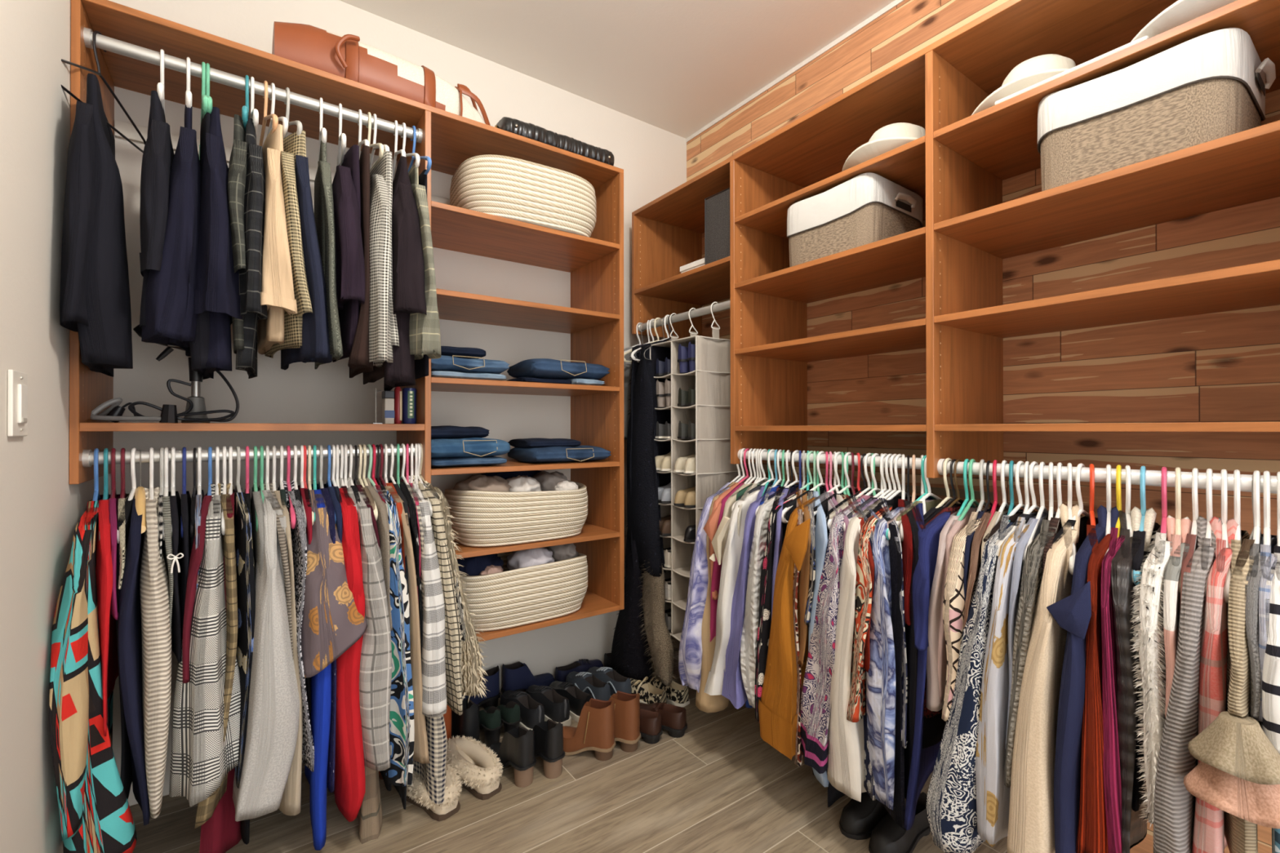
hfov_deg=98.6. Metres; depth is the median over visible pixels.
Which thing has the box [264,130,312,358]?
trousers
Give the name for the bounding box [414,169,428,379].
trousers
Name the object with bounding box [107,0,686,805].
wall
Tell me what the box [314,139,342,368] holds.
trousers
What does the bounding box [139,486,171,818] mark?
sweater
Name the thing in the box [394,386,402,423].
book
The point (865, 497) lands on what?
garment
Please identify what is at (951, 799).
dress
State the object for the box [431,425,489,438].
jeans
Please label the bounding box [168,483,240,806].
garment
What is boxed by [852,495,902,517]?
garment
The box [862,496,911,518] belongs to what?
garment
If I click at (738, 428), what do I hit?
shelf
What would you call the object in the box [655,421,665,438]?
sandal
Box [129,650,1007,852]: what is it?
floor
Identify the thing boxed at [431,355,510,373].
jeans
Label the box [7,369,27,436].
light switch
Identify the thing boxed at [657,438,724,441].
shelf
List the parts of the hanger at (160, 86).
frame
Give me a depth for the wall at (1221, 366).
1.60 m
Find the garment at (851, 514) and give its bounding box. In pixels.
[847,495,885,519]
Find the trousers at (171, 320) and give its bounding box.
[141,104,201,356]
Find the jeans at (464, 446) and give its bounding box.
[431,437,510,457]
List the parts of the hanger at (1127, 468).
frame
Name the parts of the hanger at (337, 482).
frame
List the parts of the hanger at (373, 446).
frame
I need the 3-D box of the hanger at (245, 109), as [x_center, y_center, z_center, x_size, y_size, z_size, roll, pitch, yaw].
[-1.123,-0.891,1.575,0.013,0.222,0.415,0,0,-34]
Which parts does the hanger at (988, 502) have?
frame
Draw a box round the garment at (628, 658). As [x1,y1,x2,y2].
[608,345,652,681]
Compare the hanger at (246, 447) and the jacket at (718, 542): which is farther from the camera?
the jacket at (718, 542)
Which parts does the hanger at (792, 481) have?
frame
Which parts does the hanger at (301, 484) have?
frame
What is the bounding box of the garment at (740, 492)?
[733,482,771,501]
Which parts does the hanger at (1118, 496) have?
frame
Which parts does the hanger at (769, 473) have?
frame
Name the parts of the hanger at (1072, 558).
frame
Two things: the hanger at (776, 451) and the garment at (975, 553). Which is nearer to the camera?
the garment at (975, 553)
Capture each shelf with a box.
[79,422,424,431]
[81,0,623,190]
[431,200,619,272]
[431,377,619,396]
[431,459,619,475]
[435,288,619,333]
[453,522,619,559]
[475,590,619,642]
[634,0,1177,233]
[634,256,730,305]
[653,337,695,347]
[657,406,695,409]
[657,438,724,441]
[658,470,742,474]
[663,372,695,378]
[663,534,695,542]
[665,565,690,576]
[665,598,687,608]
[669,632,681,639]
[734,135,925,239]
[734,226,925,303]
[734,318,925,362]
[734,424,926,431]
[933,0,1279,180]
[933,120,1279,258]
[933,259,1279,337]
[933,422,1279,431]
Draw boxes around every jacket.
[118,498,150,826]
[357,477,392,631]
[408,475,447,717]
[413,474,462,715]
[709,480,764,564]
[1130,506,1160,811]
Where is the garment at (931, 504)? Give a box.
[896,498,951,549]
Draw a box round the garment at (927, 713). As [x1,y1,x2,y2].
[923,504,977,718]
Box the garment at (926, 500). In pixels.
[886,499,937,541]
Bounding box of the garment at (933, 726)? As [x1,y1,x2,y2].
[922,503,967,748]
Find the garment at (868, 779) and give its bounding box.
[849,490,875,800]
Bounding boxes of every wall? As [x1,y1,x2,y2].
[0,0,103,852]
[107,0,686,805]
[686,0,1279,852]
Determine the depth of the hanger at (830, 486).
1.79 m
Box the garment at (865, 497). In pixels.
[842,494,879,511]
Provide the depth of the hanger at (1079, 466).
1.25 m
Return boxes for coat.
[232,487,299,822]
[1006,503,1084,852]
[1046,505,1118,852]
[1128,526,1173,826]
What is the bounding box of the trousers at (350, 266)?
[332,144,364,362]
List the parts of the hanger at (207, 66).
frame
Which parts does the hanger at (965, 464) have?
frame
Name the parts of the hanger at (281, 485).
frame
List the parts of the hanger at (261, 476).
frame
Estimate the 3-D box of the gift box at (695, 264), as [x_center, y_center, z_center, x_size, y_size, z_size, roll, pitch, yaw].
[0.351,-0.680,2.436,0.308,0.042,0.178,0,0,-36]
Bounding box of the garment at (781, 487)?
[772,484,798,513]
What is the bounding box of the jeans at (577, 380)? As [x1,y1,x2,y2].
[567,377,604,386]
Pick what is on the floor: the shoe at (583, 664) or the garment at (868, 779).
the shoe at (583, 664)
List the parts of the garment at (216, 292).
leg, leg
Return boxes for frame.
[370,388,382,423]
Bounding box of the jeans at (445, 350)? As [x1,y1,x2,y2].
[440,346,485,359]
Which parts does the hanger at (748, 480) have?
frame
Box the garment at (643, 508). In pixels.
[626,342,665,577]
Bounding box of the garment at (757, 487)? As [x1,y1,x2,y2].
[737,483,781,500]
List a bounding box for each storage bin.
[786,172,923,266]
[1036,27,1275,191]
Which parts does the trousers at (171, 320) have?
leg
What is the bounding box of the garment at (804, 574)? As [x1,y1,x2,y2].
[797,486,813,666]
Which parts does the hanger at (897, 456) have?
frame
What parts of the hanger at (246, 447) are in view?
frame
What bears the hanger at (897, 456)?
hanging from the closet at (961, 163)
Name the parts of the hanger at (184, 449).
frame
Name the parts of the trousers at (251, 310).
leg, leg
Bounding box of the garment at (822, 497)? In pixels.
[803,490,846,507]
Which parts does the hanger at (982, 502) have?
frame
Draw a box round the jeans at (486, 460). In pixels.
[431,456,506,466]
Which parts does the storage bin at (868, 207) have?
handle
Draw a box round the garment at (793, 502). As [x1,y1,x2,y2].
[786,488,824,528]
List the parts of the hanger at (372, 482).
frame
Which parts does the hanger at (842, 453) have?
frame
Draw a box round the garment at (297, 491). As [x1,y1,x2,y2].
[293,488,301,507]
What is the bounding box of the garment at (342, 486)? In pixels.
[341,485,350,501]
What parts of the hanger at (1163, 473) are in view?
frame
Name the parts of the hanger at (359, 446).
frame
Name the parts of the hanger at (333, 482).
frame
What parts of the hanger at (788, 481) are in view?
frame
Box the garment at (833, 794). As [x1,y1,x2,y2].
[826,493,876,807]
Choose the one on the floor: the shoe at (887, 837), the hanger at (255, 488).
the shoe at (887, 837)
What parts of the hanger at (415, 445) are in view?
frame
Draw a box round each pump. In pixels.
[479,706,502,746]
[484,701,521,733]
[654,451,671,470]
[655,379,667,407]
[657,482,671,502]
[660,456,671,471]
[660,488,671,503]
[663,378,671,406]
[677,343,689,373]
[684,524,695,542]
[687,342,695,372]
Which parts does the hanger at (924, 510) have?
frame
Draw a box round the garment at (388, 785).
[377,483,391,791]
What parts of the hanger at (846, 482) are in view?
frame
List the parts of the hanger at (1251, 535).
frame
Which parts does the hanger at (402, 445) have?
frame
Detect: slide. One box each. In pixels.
[673,453,695,472]
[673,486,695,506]
[683,457,695,473]
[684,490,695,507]
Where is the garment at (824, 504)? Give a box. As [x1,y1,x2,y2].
[812,491,857,775]
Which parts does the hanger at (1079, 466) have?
frame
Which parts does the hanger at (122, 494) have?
frame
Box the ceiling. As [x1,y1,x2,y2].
[339,0,894,138]
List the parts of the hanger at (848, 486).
frame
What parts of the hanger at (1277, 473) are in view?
frame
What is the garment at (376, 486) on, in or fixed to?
hanging from the hanger at (372, 482)
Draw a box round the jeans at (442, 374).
[431,370,506,380]
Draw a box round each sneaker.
[500,689,544,730]
[525,684,571,726]
[548,680,591,722]
[565,671,610,701]
[586,666,631,696]
[663,546,671,564]
[664,549,671,567]
[664,577,671,582]
[665,582,671,599]
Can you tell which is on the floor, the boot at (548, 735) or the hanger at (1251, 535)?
the boot at (548, 735)
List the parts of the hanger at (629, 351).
frame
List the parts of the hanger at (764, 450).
frame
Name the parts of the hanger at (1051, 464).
frame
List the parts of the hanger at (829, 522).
frame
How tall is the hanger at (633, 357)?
0.222 m
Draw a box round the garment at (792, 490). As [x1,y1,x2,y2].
[761,486,798,502]
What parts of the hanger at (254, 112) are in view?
frame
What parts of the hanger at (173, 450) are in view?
frame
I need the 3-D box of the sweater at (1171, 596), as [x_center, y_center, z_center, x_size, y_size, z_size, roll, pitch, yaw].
[1.080,0.348,1.106,0.448,0.329,0.045,0,0,-41]
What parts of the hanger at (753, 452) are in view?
frame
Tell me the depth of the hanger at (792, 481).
1.91 m
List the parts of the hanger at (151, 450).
frame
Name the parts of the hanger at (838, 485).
frame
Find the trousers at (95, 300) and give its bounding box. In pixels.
[59,73,133,377]
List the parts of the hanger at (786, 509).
frame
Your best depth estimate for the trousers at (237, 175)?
1.36 m
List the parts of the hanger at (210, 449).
frame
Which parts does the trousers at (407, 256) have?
leg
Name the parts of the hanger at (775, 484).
frame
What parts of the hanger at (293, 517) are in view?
frame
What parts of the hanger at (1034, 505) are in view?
frame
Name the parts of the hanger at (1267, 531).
frame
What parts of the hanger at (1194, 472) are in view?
frame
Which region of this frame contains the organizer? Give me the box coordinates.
[649,302,743,641]
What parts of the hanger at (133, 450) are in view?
frame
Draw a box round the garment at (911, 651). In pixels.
[903,495,919,804]
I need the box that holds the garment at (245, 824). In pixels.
[240,488,250,844]
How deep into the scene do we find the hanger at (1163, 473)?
1.13 m
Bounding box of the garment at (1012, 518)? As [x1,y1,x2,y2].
[982,510,1035,542]
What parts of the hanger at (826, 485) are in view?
frame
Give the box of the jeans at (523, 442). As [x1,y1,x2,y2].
[507,438,581,448]
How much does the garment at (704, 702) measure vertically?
0.794 m
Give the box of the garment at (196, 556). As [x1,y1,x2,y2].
[182,493,212,683]
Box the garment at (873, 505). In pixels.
[857,496,897,517]
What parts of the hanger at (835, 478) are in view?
frame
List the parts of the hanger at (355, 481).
frame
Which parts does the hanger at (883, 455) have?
frame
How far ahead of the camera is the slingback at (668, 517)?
2.38 m
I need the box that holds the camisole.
[479,564,503,575]
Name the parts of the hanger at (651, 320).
frame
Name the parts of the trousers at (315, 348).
leg, leg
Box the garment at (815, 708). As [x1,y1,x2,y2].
[800,488,861,773]
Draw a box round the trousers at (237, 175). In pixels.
[227,114,247,353]
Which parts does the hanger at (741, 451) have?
frame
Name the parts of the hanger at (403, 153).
frame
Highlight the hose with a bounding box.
[90,397,160,422]
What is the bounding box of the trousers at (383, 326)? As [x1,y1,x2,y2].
[368,151,399,367]
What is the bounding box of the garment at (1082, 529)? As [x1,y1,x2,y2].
[1052,515,1089,553]
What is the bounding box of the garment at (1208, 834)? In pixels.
[1191,515,1238,852]
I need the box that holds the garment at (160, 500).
[158,495,163,559]
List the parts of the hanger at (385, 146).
frame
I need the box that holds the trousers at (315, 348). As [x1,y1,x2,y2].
[280,154,332,369]
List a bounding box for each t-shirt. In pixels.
[452,474,511,491]
[532,471,567,491]
[544,542,577,561]
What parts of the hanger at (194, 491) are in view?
frame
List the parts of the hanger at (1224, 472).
frame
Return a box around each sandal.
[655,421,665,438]
[664,421,671,438]
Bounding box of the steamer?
[128,324,239,422]
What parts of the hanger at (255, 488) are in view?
frame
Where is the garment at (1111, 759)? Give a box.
[1101,527,1130,852]
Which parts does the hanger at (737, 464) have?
frame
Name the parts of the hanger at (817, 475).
frame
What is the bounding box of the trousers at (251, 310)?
[235,117,267,378]
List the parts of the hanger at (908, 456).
frame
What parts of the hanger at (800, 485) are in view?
frame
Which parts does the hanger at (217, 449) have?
frame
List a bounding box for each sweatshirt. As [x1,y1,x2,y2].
[457,553,503,575]
[481,470,542,479]
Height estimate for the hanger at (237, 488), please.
0.222 m
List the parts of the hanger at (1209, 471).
frame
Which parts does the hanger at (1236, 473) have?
frame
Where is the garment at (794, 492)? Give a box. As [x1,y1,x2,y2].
[776,487,822,503]
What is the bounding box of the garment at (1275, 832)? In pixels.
[1271,827,1279,852]
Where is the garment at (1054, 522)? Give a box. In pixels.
[1041,517,1062,577]
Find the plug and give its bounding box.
[159,404,177,422]
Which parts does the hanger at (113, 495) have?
frame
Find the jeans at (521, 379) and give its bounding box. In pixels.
[506,377,571,384]
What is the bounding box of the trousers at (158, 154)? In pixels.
[139,90,174,328]
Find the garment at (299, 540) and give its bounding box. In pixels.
[282,480,314,772]
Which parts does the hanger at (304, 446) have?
frame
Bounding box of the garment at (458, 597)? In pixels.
[422,483,465,641]
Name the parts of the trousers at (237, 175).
leg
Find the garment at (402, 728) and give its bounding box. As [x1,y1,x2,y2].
[373,486,414,786]
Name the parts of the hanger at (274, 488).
frame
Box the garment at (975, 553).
[963,506,1008,628]
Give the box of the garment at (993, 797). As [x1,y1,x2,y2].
[975,511,1038,847]
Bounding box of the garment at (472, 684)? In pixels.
[426,483,489,702]
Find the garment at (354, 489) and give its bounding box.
[350,485,360,503]
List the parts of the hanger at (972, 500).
frame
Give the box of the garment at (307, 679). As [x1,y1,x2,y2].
[303,488,311,725]
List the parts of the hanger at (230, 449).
frame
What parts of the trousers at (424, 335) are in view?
leg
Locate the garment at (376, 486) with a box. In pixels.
[374,484,385,502]
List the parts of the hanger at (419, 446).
frame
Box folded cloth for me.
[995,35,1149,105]
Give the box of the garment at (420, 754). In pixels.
[377,481,429,764]
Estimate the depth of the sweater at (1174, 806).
0.94 m
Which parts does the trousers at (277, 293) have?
leg, leg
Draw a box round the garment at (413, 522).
[391,480,422,661]
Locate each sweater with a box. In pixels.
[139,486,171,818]
[162,491,173,631]
[258,482,293,658]
[1004,513,1056,787]
[1075,517,1112,852]
[1153,515,1222,852]
[1163,515,1192,718]
[1179,533,1197,613]
[1244,533,1266,718]
[1261,537,1279,754]
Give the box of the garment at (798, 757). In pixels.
[792,484,813,766]
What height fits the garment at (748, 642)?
0.687 m
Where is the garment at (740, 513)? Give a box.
[737,481,770,537]
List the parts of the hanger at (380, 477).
frame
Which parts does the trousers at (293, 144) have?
leg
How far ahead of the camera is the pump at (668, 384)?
2.32 m
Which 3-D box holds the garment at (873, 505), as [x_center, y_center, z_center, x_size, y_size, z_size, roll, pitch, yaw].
[0.753,0.516,1.620,0.385,0.621,0.026,0,0,-36]
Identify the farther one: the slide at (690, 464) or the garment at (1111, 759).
the slide at (690, 464)
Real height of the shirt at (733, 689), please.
0.700 m
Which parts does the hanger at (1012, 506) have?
frame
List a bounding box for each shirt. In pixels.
[395,480,446,804]
[506,546,555,570]
[678,480,746,693]
[703,482,764,695]
[721,483,775,709]
[808,488,829,786]
[857,492,903,809]
[1004,511,1056,748]
[1254,534,1277,722]
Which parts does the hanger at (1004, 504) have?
frame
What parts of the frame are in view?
post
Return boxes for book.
[394,386,402,423]
[402,387,416,423]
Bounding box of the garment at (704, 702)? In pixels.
[695,481,745,712]
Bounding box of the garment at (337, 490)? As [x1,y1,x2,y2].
[333,486,342,503]
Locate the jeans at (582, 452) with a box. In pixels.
[507,444,611,462]
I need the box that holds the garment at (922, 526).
[910,498,925,529]
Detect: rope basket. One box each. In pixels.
[444,480,587,546]
[449,154,596,237]
[459,551,587,631]
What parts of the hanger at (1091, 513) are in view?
frame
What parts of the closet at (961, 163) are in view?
panel, hanging rod, panel, hanging rod, panel, hanging rod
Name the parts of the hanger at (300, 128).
frame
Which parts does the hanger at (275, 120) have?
frame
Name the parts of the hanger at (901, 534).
frame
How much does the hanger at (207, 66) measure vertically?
0.222 m
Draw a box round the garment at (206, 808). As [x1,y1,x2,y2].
[195,483,237,828]
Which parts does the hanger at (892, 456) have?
frame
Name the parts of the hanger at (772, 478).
frame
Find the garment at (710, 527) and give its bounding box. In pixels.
[703,480,754,599]
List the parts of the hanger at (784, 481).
frame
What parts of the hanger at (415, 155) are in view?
frame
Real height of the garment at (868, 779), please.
0.756 m
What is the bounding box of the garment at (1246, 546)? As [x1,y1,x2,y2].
[1235,534,1263,727]
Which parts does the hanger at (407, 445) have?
frame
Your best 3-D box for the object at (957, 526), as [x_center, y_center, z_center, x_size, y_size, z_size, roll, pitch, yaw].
[0.867,0.436,1.440,0.407,0.443,0.050,0,0,-41]
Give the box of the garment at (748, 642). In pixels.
[740,484,784,707]
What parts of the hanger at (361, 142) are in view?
frame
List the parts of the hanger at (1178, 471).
frame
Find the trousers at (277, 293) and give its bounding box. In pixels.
[257,124,297,354]
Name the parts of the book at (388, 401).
lid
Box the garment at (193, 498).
[190,491,197,555]
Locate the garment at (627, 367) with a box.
[623,346,632,439]
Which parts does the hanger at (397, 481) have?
frame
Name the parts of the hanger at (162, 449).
frame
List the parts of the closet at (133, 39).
panel, hanging rod, hanging rod, panel, panel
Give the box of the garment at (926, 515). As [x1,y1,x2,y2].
[906,502,961,719]
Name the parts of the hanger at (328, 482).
frame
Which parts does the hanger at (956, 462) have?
frame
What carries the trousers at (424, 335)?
hanging from the hanger at (415, 155)
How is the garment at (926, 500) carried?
hanging from the hanger at (924, 510)
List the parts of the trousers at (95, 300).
leg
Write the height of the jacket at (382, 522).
0.427 m
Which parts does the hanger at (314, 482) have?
frame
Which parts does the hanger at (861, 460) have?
frame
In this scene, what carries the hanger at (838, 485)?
hanging from the closet at (961, 163)
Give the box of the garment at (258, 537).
[251,487,265,575]
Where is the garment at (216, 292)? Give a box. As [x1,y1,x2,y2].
[193,106,242,378]
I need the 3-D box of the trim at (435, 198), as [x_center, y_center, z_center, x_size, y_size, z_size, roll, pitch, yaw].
[-0.628,-0.908,2.375,0.743,0.049,0.012,0,0,-36]
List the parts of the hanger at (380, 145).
frame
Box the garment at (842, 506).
[829,493,873,519]
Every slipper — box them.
[406,761,462,821]
[445,735,502,799]
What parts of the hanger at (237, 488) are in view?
frame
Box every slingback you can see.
[659,515,671,533]
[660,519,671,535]
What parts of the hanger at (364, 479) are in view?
frame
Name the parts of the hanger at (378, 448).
frame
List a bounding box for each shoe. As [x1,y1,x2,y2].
[555,658,603,682]
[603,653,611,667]
[628,676,667,703]
[647,675,689,706]
[839,791,888,839]
[868,791,930,852]
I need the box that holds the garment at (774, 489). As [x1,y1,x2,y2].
[745,484,789,708]
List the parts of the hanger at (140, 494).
frame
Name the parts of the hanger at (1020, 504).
frame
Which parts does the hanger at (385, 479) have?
frame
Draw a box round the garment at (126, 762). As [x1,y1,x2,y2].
[115,495,134,799]
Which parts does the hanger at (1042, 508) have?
frame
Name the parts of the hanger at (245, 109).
frame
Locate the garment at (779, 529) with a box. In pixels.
[771,484,799,615]
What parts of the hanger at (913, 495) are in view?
frame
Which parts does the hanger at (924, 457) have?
frame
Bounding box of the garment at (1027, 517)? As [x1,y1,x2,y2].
[995,512,1037,574]
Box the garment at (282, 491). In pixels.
[277,487,286,506]
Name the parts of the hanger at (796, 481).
frame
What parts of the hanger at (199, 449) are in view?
frame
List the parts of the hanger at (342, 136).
frame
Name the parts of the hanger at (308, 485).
frame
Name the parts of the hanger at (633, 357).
frame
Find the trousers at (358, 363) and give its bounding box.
[347,145,373,377]
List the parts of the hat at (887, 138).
crown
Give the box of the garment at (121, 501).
[117,493,129,589]
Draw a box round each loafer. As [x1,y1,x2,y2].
[640,702,687,737]
[640,707,662,743]
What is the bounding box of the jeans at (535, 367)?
[506,358,609,380]
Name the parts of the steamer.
power cord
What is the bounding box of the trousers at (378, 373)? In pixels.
[363,361,384,384]
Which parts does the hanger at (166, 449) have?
frame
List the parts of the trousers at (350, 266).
leg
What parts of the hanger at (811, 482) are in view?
frame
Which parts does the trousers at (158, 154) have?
leg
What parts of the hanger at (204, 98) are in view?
frame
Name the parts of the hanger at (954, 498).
frame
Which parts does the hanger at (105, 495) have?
frame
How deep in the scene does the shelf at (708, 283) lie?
2.54 m
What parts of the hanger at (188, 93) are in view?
frame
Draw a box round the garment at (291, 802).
[274,489,302,815]
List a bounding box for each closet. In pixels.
[69,0,624,642]
[631,0,1279,493]
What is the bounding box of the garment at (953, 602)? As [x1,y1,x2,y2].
[941,506,991,721]
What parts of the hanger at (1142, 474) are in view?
frame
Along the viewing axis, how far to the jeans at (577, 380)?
2.22 m
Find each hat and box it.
[842,122,924,171]
[971,53,1075,115]
[1130,0,1236,42]
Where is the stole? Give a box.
[638,559,679,686]
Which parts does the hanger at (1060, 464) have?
frame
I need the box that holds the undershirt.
[506,475,541,492]
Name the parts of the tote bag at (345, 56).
handle, leather panel, trim cord, trim cord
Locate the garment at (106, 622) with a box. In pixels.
[95,494,118,736]
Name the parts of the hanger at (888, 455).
frame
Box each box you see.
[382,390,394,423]
[680,257,705,273]
[704,187,729,264]
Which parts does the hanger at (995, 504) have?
frame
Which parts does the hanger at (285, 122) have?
frame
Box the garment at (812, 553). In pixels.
[804,486,824,625]
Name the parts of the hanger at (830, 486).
frame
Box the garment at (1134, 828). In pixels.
[1111,510,1147,852]
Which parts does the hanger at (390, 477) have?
frame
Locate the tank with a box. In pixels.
[554,480,577,490]
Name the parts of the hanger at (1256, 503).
frame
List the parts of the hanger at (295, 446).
frame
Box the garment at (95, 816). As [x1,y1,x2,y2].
[48,494,137,852]
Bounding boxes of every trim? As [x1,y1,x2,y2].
[114,120,335,183]
[431,195,449,204]
[685,0,904,142]
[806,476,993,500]
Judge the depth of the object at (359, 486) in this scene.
1.57 m
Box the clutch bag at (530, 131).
[494,116,614,165]
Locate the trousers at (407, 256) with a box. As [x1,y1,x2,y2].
[383,155,426,391]
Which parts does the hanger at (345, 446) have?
frame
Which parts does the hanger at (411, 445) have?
frame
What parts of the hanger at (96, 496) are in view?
frame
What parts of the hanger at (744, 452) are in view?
frame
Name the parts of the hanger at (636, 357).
frame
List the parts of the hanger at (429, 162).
frame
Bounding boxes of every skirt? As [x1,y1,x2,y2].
[199,488,241,852]
[354,484,382,844]
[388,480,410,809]
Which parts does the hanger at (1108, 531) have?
frame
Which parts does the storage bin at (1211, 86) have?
handle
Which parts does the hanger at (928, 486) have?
frame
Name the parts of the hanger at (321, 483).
frame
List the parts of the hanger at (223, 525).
frame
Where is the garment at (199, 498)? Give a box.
[195,489,204,587]
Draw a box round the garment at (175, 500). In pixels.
[166,491,183,662]
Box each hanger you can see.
[61,30,146,152]
[92,448,100,501]
[98,448,109,541]
[110,448,116,498]
[116,447,137,543]
[116,448,126,542]
[134,449,146,533]
[149,447,153,499]
[156,48,164,112]
[157,447,164,538]
[162,447,168,540]
[170,447,175,534]
[180,446,186,538]
[185,57,191,107]
[190,447,196,537]
[197,446,201,494]
[199,62,207,159]
[205,62,212,113]
[207,446,212,495]
[214,446,219,495]
[221,446,226,535]
[228,446,232,494]
[235,445,243,528]
[241,75,248,130]
[245,445,248,493]
[249,76,258,133]
[250,445,257,531]
[258,80,278,146]
[259,445,264,504]
[265,445,270,489]
[266,82,288,138]
[272,445,276,491]
[278,445,284,489]
[284,87,302,137]
[286,445,296,528]
[293,444,297,489]
[299,444,306,526]
[302,444,307,488]
[306,444,314,524]
[312,444,316,521]
[317,97,326,166]
[317,444,324,488]
[325,444,336,524]
[330,444,336,486]
[335,444,339,488]
[337,103,346,165]
[339,444,344,485]
[343,444,347,488]
[348,444,359,521]
[353,444,358,491]
[355,444,374,515]
[357,109,369,157]
[361,444,377,520]
[363,444,375,486]
[365,111,384,167]
[369,113,389,168]
[371,444,377,484]
[375,444,382,486]
[376,444,386,486]
[383,444,388,485]
[387,444,395,484]
[391,120,405,181]
[395,443,399,487]
[400,122,420,167]
[400,443,408,484]
[405,443,408,511]
[408,125,431,174]
[408,443,413,518]
[414,443,418,488]
[417,443,432,516]
[419,443,428,483]
[623,317,662,363]
[623,319,657,364]
[631,315,671,360]
[631,322,640,346]
[635,314,673,360]
[636,320,651,363]
[644,316,664,359]
[730,463,746,482]
[731,448,782,511]
[735,448,751,482]
[735,448,756,499]
[737,448,754,483]
[744,448,755,484]
[753,448,762,483]
[754,448,773,484]
[755,449,802,515]
[756,448,766,482]
[761,448,773,497]
[772,449,780,486]
[772,449,784,487]
[780,449,786,486]
[781,451,825,523]
[783,449,791,486]
[786,450,795,495]
[798,450,802,488]
[800,450,822,489]
[801,450,806,490]
[802,451,849,522]
[806,450,809,490]
[813,450,816,491]
[813,452,855,527]
[816,450,820,495]
[824,451,829,511]
[826,453,870,529]
[827,453,879,530]
[828,451,834,493]
[832,451,839,493]
[838,452,846,494]
[843,453,888,531]
[844,452,850,496]
[848,452,855,495]
[854,452,862,495]
[857,453,911,534]
[864,453,880,495]
[870,453,875,496]
[877,453,901,498]
[880,453,884,497]
[883,453,906,499]
[885,454,936,540]
[888,457,942,539]
[899,453,905,542]
[906,455,910,501]
[911,454,916,502]
[920,454,926,515]
[935,457,960,508]
[943,458,963,506]
[946,459,968,507]
[956,458,977,515]
[958,458,979,520]
[970,460,992,551]
[976,459,986,511]
[983,459,999,535]
[995,460,1009,524]
[1007,460,1015,521]
[1008,460,1025,515]
[1022,461,1030,523]
[1022,462,1048,563]
[1025,461,1044,514]
[1048,462,1054,519]
[1055,462,1062,530]
[1066,462,1075,574]
[1071,462,1088,519]
[1088,463,1101,572]
[1104,464,1111,555]
[1115,464,1121,538]
[1124,465,1133,582]
[1132,466,1146,585]
[1160,466,1167,533]
[1174,466,1181,594]
[1191,467,1199,552]
[1204,468,1213,596]
[1220,469,1231,603]
[1233,469,1241,546]
[1248,475,1253,539]
[1253,470,1262,543]
[1263,471,1271,545]
[1276,471,1279,546]
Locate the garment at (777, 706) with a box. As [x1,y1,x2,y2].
[758,487,817,759]
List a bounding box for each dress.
[234,488,255,788]
[304,484,331,850]
[316,484,336,792]
[331,484,365,822]
[755,484,797,722]
[843,490,874,672]
[870,493,905,830]
[904,496,950,830]
[926,509,1023,852]
[1183,529,1279,852]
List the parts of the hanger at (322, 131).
frame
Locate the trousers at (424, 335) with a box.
[408,162,440,359]
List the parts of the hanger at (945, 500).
frame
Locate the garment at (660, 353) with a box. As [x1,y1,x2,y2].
[650,340,671,486]
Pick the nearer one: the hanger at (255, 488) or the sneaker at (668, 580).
the hanger at (255, 488)
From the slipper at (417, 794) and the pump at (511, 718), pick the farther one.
the pump at (511, 718)
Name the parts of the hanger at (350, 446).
frame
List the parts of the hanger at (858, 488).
frame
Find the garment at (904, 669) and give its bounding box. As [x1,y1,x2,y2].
[878,497,907,748]
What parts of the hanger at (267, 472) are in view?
frame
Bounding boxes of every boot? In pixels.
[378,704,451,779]
[451,696,481,743]
[462,665,500,709]
[488,725,536,787]
[501,662,555,693]
[532,719,564,778]
[563,697,615,760]
[608,690,640,752]
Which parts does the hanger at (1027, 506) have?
frame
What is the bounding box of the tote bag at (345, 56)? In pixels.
[271,21,490,125]
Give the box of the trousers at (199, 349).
[189,112,215,379]
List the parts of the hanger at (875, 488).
frame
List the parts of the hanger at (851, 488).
frame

